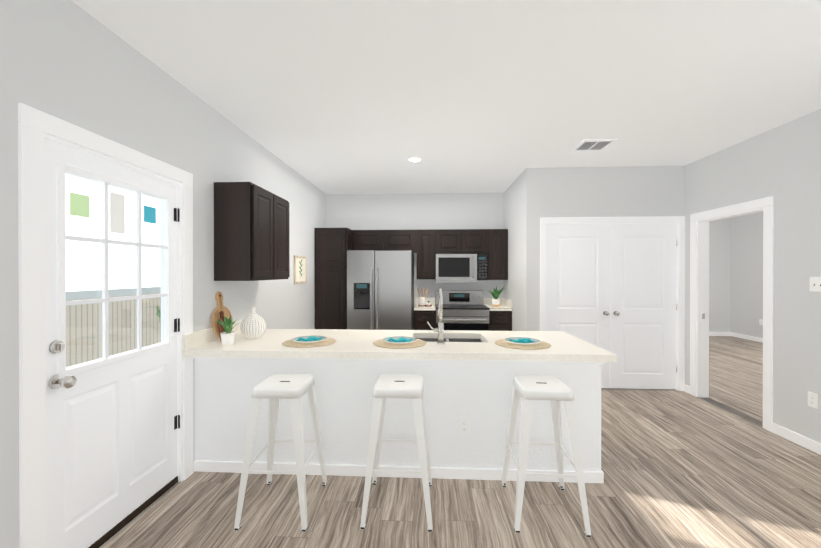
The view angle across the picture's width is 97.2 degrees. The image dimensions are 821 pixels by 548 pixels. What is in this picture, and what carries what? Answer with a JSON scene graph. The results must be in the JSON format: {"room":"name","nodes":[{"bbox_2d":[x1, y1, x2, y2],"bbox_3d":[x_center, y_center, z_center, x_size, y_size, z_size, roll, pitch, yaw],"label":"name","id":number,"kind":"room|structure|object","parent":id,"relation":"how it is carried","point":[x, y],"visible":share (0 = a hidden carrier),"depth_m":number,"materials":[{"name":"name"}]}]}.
{"room":"kitchen","nodes":[
{"label":"kitchen","id":0,"kind":"room"},
{"bbox_2d":[0,0,325,547],"bbox_3d":[-1.739,0.068,0.523,0.140,2.720,11.200,0,0,3],"label":"wall","id":1,"kind":"structure","parent":0,"point":[71,62],"depth_m":2.00,"materials":[{"name":"white paint"}]},
{"bbox_2d":[18,103,192,547],"bbox_3d":[-1.653,0.357,2.039,0.156,2.130,1.085,0,0,3],"label":"door frame","id":2,"kind":"structure","parent":1,"relation":"attached to","point":[34,125],"depth_m":1.56,"materials":[{"name":"white wood"}]},
{"bbox_2d":[45,140,179,547],"bbox_3d":[-1.598,0.404,2.042,0.126,2.012,0.874,0,0,3],"label":"exterior door","id":3,"kind":"structure","parent":1,"relation":"in","point":[111,436],"depth_m":1.93,"materials":[{"name":"white paint"}]},
{"bbox_2d":[214,182,289,280],"bbox_3d":[-1.370,-0.335,3.221,0.313,0.775,0.770,0,0,3],"label":"upper cabinet","id":4,"kind":"object","parent":1,"relation":"attached to","point":[251,231],"visible":1,"depth_m":2.84,"materials":[{"name":"brown wood"}]},
{"bbox_2d":[294,255,306,283],"bbox_3d":[-1.440,-0.054,4.733,0.020,0.360,0.420,0,0,3],"label":"framed art","id":5,"kind":"object","parent":1,"relation":"attached to","point":[300,269],"visible":1,"depth_m":4.72,"materials":[{"name":"beige paper"}]},
{"bbox_2d":[326,192,503,306],"bbox_3d":[0.987,0.047,5.920,5.030,2.720,0.140,0,0,3],"label":"wall","id":6,"kind":"structure","parent":0,"point":[417,211],"depth_m":5.89,"materials":[{"name":"white paint"}]},
{"bbox_2d":[352,230,416,252],"bbox_3d":[-0.401,-0.513,5.740,1.000,0.340,0.354,0,0,3],"label":"upper cabinet","id":7,"kind":"object","parent":6,"relation":"attached to","point":[374,240],"visible":0.92,"depth_m":5.57,"materials":[{"name":"brown wood"}]},
{"bbox_2d":[417,229,434,278],"bbox_3d":[0.245,-0.300,5.707,0.290,0.765,0.354,0,0,3],"label":"upper cabinet","id":8,"kind":"object","parent":6,"relation":"attached to","point":[425,254],"visible":1,"depth_m":5.53,"materials":[{"name":"brown wood"}]},
{"bbox_2d":[435,229,486,254],"bbox_3d":[0.780,-0.493,5.679,0.776,0.378,0.354,0,0,3],"label":"upper cabinet","id":9,"kind":"object","parent":6,"relation":"attached to","point":[460,241],"visible":0.96,"depth_m":5.51,"materials":[{"name":"brown wood"}]},
{"bbox_2d":[435,254,486,282],"bbox_3d":[0.776,-0.087,5.622,0.768,0.430,0.456,0,0,3],"label":"microwave","id":10,"kind":"object","parent":9,"relation":"attached to","point":[460,268],"visible":1,"depth_m":5.44,"materials":[{"name":"grey metal"}]},
{"bbox_2d":[487,229,507,279],"bbox_3d":[1.328,-0.296,5.652,0.317,0.772,0.354,0,0,3],"label":"upper cabinet","id":11,"kind":"object","parent":6,"relation":"attached to","point":[497,254],"visible":1,"depth_m":5.48,"materials":[{"name":"brown wood"}]},
{"bbox_2d":[71,0,820,193],"bbox_3d":[0.699,-1.341,0.322,5.030,0.100,11.340,0,0,3],"label":"ceiling","id":12,"kind":"structure","parent":0,"point":[373,96],"depth_m":2.39,"materials":[{"name":"white paint"}]},
{"bbox_2d":[407,157,421,162],"bbox_3d":[0.049,-1.301,4.130,0.176,0.009,0.176,0,0,3],"label":"recessed light","id":13,"kind":"object","parent":12,"relation":"in","point":[414,159],"visible":1,"depth_m":4.12,"materials":[{"name":"white plastic"}]},
{"bbox_2d":[571,139,617,151],"bbox_3d":[1.847,-1.298,3.657,0.320,0.011,0.320,0,0,3],"label":"ceiling vent","id":14,"kind":"object","parent":12,"relation":"in","point":[593,145],"visible":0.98,"depth_m":3.64,"materials":[{"name":"white metal"}]},
{"bbox_2d":[101,336,820,547],"bbox_3d":[2.629,1.474,1.545,8.760,0.100,13.960,0,0,3],"label":"floor","id":15,"kind":"structure","parent":0,"point":[681,469],"depth_m":2.28,"materials":[{"name":"wood"}]},
{"bbox_2d":[234,374,326,531],"bbox_3d":[-0.770,1.039,2.224,0.403,0.765,0.454,0,0,1],"label":"stool","id":16,"kind":"object","parent":15,"relation":"on","point":[274,389],"visible":1,"depth_m":2.07,"materials":[{"name":"white metal"}]},
{"bbox_2d":[202,332,409,465],"bbox_3d":[-0.783,0.991,3.016,1.506,0.854,0.630,0,0,3],"label":"base cabinet","id":17,"kind":"object","parent":15,"relation":"on","point":[344,388],"depth_m":2.57,"materials":[{"name":"white paint"}]},
{"bbox_2d":[212,292,232,339],"bbox_3d":[-1.494,0.329,2.905,0.111,0.376,0.260,0,0,3],"label":"cutting boards","id":18,"kind":"object","parent":17,"relation":"on","point":[221,311],"visible":0.77,"depth_m":2.84,"materials":[{"name":"brown wood"}]},
{"bbox_2d":[215,315,239,344],"bbox_3d":[-1.350,0.409,2.657,0.220,0.220,0.198,0,0,3],"label":"potted plant","id":19,"kind":"object","parent":17,"relation":"on","point":[227,336],"visible":0.98,"depth_m":2.63,"materials":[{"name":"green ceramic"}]},
{"bbox_2d":[240,307,265,338],"bbox_3d":[-1.270,0.393,2.923,0.192,0.250,0.192,0,0,3],"label":"ribbed vase","id":20,"kind":"object","parent":17,"relation":"on","point":[253,325],"visible":1,"depth_m":2.86,"materials":[{"name":"ceramic"}]},
{"bbox_2d":[282,336,335,347],"bbox_3d":[-0.764,0.497,2.742,0.398,0.043,0.398,0,0,-7],"label":"place setting","id":21,"kind":"object","parent":17,"relation":"on","point":[307,341],"visible":1,"depth_m":2.69,"materials":[{"name":"teal"}]},
{"bbox_2d":[373,336,425,348],"bbox_3d":[-0.080,0.497,2.707,0.398,0.043,0.398,0,0,18],"label":"place setting","id":22,"kind":"object","parent":17,"relation":"on","point":[400,342],"visible":1,"depth_m":2.67,"materials":[{"name":"teal"}]},
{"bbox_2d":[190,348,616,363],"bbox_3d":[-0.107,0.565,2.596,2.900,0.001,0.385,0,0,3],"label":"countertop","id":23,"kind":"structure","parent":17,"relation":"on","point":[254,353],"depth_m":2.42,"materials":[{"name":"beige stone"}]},
{"bbox_2d":[410,336,489,371],"bbox_3d":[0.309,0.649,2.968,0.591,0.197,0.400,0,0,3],"label":"sink","id":24,"kind":"object","parent":23,"relation":"in","point":[431,341],"depth_m":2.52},
{"bbox_2d":[495,337,550,349],"bbox_3d":[0.827,0.497,2.675,0.398,0.043,0.398,0,0,-17],"label":"place setting","id":25,"kind":"object","parent":23,"relation":"on","point":[524,343],"visible":1,"depth_m":2.63,"materials":[{"name":"teal"}]},
{"bbox_2d":[315,228,351,328],"bbox_3d":[-1.155,0.363,5.634,0.492,2.090,0.648,0,0,3],"label":"tall cabinet","id":26,"kind":"object","parent":15,"relation":"on","point":[333,246],"visible":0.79,"depth_m":5.31,"materials":[{"name":"black wood"}]},
{"bbox_2d":[347,250,413,329],"bbox_3d":[-0.418,0.532,5.457,0.910,1.752,0.912,0,0,3],"label":"fridge","id":27,"kind":"object","parent":15,"relation":"on","point":[380,289],"visible":0.65,"depth_m":5.06,"materials":[{"name":"grey metal"}]},
{"bbox_2d":[360,374,432,531],"bbox_3d":[-0.067,1.039,2.228,0.403,0.765,0.454,0,0,3],"label":"stool","id":28,"kind":"object","parent":15,"relation":"on","point":[408,386],"visible":1,"depth_m":2.06,"materials":[{"name":"white metal"}]},
{"bbox_2d":[414,298,435,329],"bbox_3d":[0.224,0.898,5.571,0.318,1.020,0.628,0,0,3],"label":"base cabinet","id":29,"kind":"object","parent":15,"relation":"on","point":[423,315],"visible":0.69,"depth_m":5.27,"materials":[{"name":"black wood"}]},
{"bbox_2d":[417,288,431,306],"bbox_3d":[0.214,0.351,5.550,0.226,0.279,0.180,0,0,3],"label":"utensil crock","id":30,"kind":"object","parent":29,"relation":"on","point":[422,301],"visible":1,"depth_m":5.55,"materials":[{"name":"white ceramic"}]},
{"bbox_2d":[435,290,488,340],"bbox_3d":[0.765,0.836,5.491,0.764,1.145,0.695,0,0,3],"label":"range","id":31,"kind":"object","parent":15,"relation":"on","point":[465,310],"visible":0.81,"depth_m":5.22,"materials":[{"name":"grey metal"}]},
{"bbox_2d":[483,298,511,330],"bbox_3d":[1.315,0.898,5.515,0.327,1.020,0.628,0,0,3],"label":"base cabinet","id":32,"kind":"object","parent":15,"relation":"on","point":[500,317],"visible":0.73,"depth_m":5.21,"materials":[{"name":"black wood"}]},
{"bbox_2d":[486,286,505,306],"bbox_3d":[1.289,0.320,5.429,0.330,0.341,0.336,0,0,3],"label":"potted plant","id":33,"kind":"object","parent":32,"relation":"on","point":[495,293],"visible":1,"depth_m":5.41,"materials":[{"name":"green"}]},
{"bbox_2d":[486,336,593,471],"bbox_3d":[0.984,0.991,2.925,0.674,0.854,0.630,0,0,3],"label":"base cabinet","id":34,"kind":"object","parent":15,"relation":"on","point":[579,377],"depth_m":2.48,"materials":[{"name":"white paint"}]},
{"bbox_2d":[194,461,603,482],"bbox_3d":[-0.121,1.382,2.597,2.873,0.075,0.142,0,0,3],"label":"baseboard","id":35,"kind":"structure","parent":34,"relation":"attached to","point":[360,470],"depth_m":2.52,"materials":[{"name":"white"}]},
{"bbox_2d":[501,375,590,536],"bbox_3d":[0.794,1.039,2.194,0.403,0.765,0.454,0,0,5],"label":"stool","id":36,"kind":"object","parent":15,"relation":"on","point":[530,389],"visible":0.96,"depth_m":2.04,"materials":[{"name":"white metal"}]},
{"bbox_3d":[0.308,1.098,2.960,0.680,0.640,0.630,0,0,3],"label":"base cabinet","id":37,"kind":"object","parent":15,"relation":"on","visible":0},
{"bbox_2d":[459,417,469,433],"bbox_3d":[0.373,1.052,2.507,0.072,0.116,0.008,0,0,3],"label":"outlet","id":38,"kind":"object","parent":37,"relation":"attached to","point":[464,425],"visible":1,"depth_m":2.50,"materials":[{"name":"white plastic"}]},
{"bbox_2d":[504,171,523,330],"bbox_3d":[1.526,0.050,5.201,0.120,2.720,1.240,0,0,3],"label":"wall","id":39,"kind":"structure","parent":0,"point":[514,225],"depth_m":5.02,"materials":[{"name":"white paint"}]},
{"bbox_2d":[524,166,684,390],"bbox_3d":[2.370,0.052,4.477,1.880,2.720,0.120,0,0,3],"label":"wall","id":40,"kind":"structure","parent":0,"point":[641,191],"depth_m":4.42,"materials":[{"name":"white paint"}]},
{"bbox_2d":[546,224,609,387],"bbox_3d":[2.057,0.393,4.440,0.783,2.016,0.103,0,0,3],"label":"pantry door","id":41,"kind":"structure","parent":40,"relation":"in","point":[578,280],"depth_m":4.46,"materials":[{"name":"white paint"}]},
{"bbox_2d":[540,216,684,390],"bbox_3d":[2.452,0.359,4.465,1.712,2.106,0.136,0,0,3],"label":"door frame","id":42,"kind":"structure","parent":40,"relation":"attached to","point":[681,336],"depth_m":4.38,"materials":[{"name":"white wood"}]},
{"bbox_2d":[610,223,676,388],"bbox_3d":[2.843,0.393,4.399,0.783,2.016,0.103,0,0,3],"label":"pantry door","id":43,"kind":"structure","parent":40,"relation":"in","point":[643,273],"depth_m":4.42,"materials":[{"name":"white paint"}]},
{"bbox_2d":[709,218,730,331],"bbox_3d":[5.497,0.037,8.321,3.730,2.720,0.120,0,0,3],"label":"wall","id":44,"kind":"structure","parent":0,"point":[720,275],"depth_m":8.18,"materials":[{"name":"white paint"}]},
{"bbox_2d":[709,332,729,335],"bbox_3d":[5.427,1.355,8.263,3.540,0.085,0.012,0,0,3],"label":"baseboard","id":45,"kind":"structure","parent":44,"relation":"attached to","point":[710,333],"depth_m":8.18,"materials":[{"name":"white wood"}]},
{"bbox_2d":[731,212,762,337],"bbox_3d":[7.137,0.050,5.072,0.120,2.720,6.200,0,0,3],"label":"wall","id":46,"kind":"structure","parent":0,"point":[746,272],"depth_m":7.75,"materials":[{"name":"white paint"}]},
{"bbox_2d":[730,332,762,342],"bbox_3d":[7.074,1.367,5.140,0.012,0.085,6.080,0,0,3],"label":"baseboard","id":47,"kind":"structure","parent":46,"relation":"attached to","point":[752,338],"depth_m":7.76,"materials":[{"name":"white wood"}]},
{"bbox_2d":[684,109,820,442],"bbox_3d":[3.222,0.064,1.579,0.120,2.720,13.820,0,0,3],"label":"wall","id":48,"kind":"structure","parent":0,"point":[781,164],"depth_m":3.11,"materials":[{"name":"white paint"}]},
{"bbox_2d":[697,208,762,396],"bbox_3d":[3.333,0.400,3.740,0.120,2.030,0.843,0,0,3],"label":"door frame","id":49,"kind":"structure","parent":48,"relation":"attached to","point":[702,305],"depth_m":4.14,"materials":[{"name":"white wood"}]},
{"bbox_2d":[690,196,773,431],"bbox_3d":[3.333,0.359,3.740,0.152,2.112,1.013,0,0,3],"label":"trim","id":50,"kind":"structure","parent":48,"relation":"attached to","point":[766,204],"depth_m":3.31,"materials":[{"name":"white wood"}]},
{"bbox_2d":[772,423,820,454],"bbox_3d":[3.021,1.392,-1.036,0.012,0.085,8.566,0,0,3],"label":"baseboard","id":51,"kind":"structure","parent":48,"relation":"attached to","point":[801,440],"depth_m":3.01,"materials":[{"name":"white"}]},
{"bbox_2d":[808,392,817,408],"bbox_3d":[3.225,1.012,2.902,0.008,0.116,0.072,0,0,3],"label":"electrical outlet","id":52,"kind":"object","parent":48,"relation":"attached to","point":[813,400],"visible":1,"depth_m":2.89,"materials":[{"name":"white plastic"}]},
{"bbox_2d":[810,277,820,291],"bbox_3d":[3.220,0.083,2.870,0.015,0.112,0.075,0,0,3],"label":"light switch","id":53,"kind":"object","parent":48,"relation":"attached to","point":[815,284],"visible":1,"depth_m":2.87,"materials":[{"name":"white plastic"}]},
{"label":"outside","id":54,"kind":"structure","parent":0,"visible":0},
{"bbox_2d":[65,174,160,366],"bbox_3d":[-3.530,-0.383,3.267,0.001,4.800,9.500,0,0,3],"label":"window","id":55,"kind":"structure","parent":54,"point":[92,282],"depth_m":4.19,"materials":[{"name":"clear glass"}]}
]}

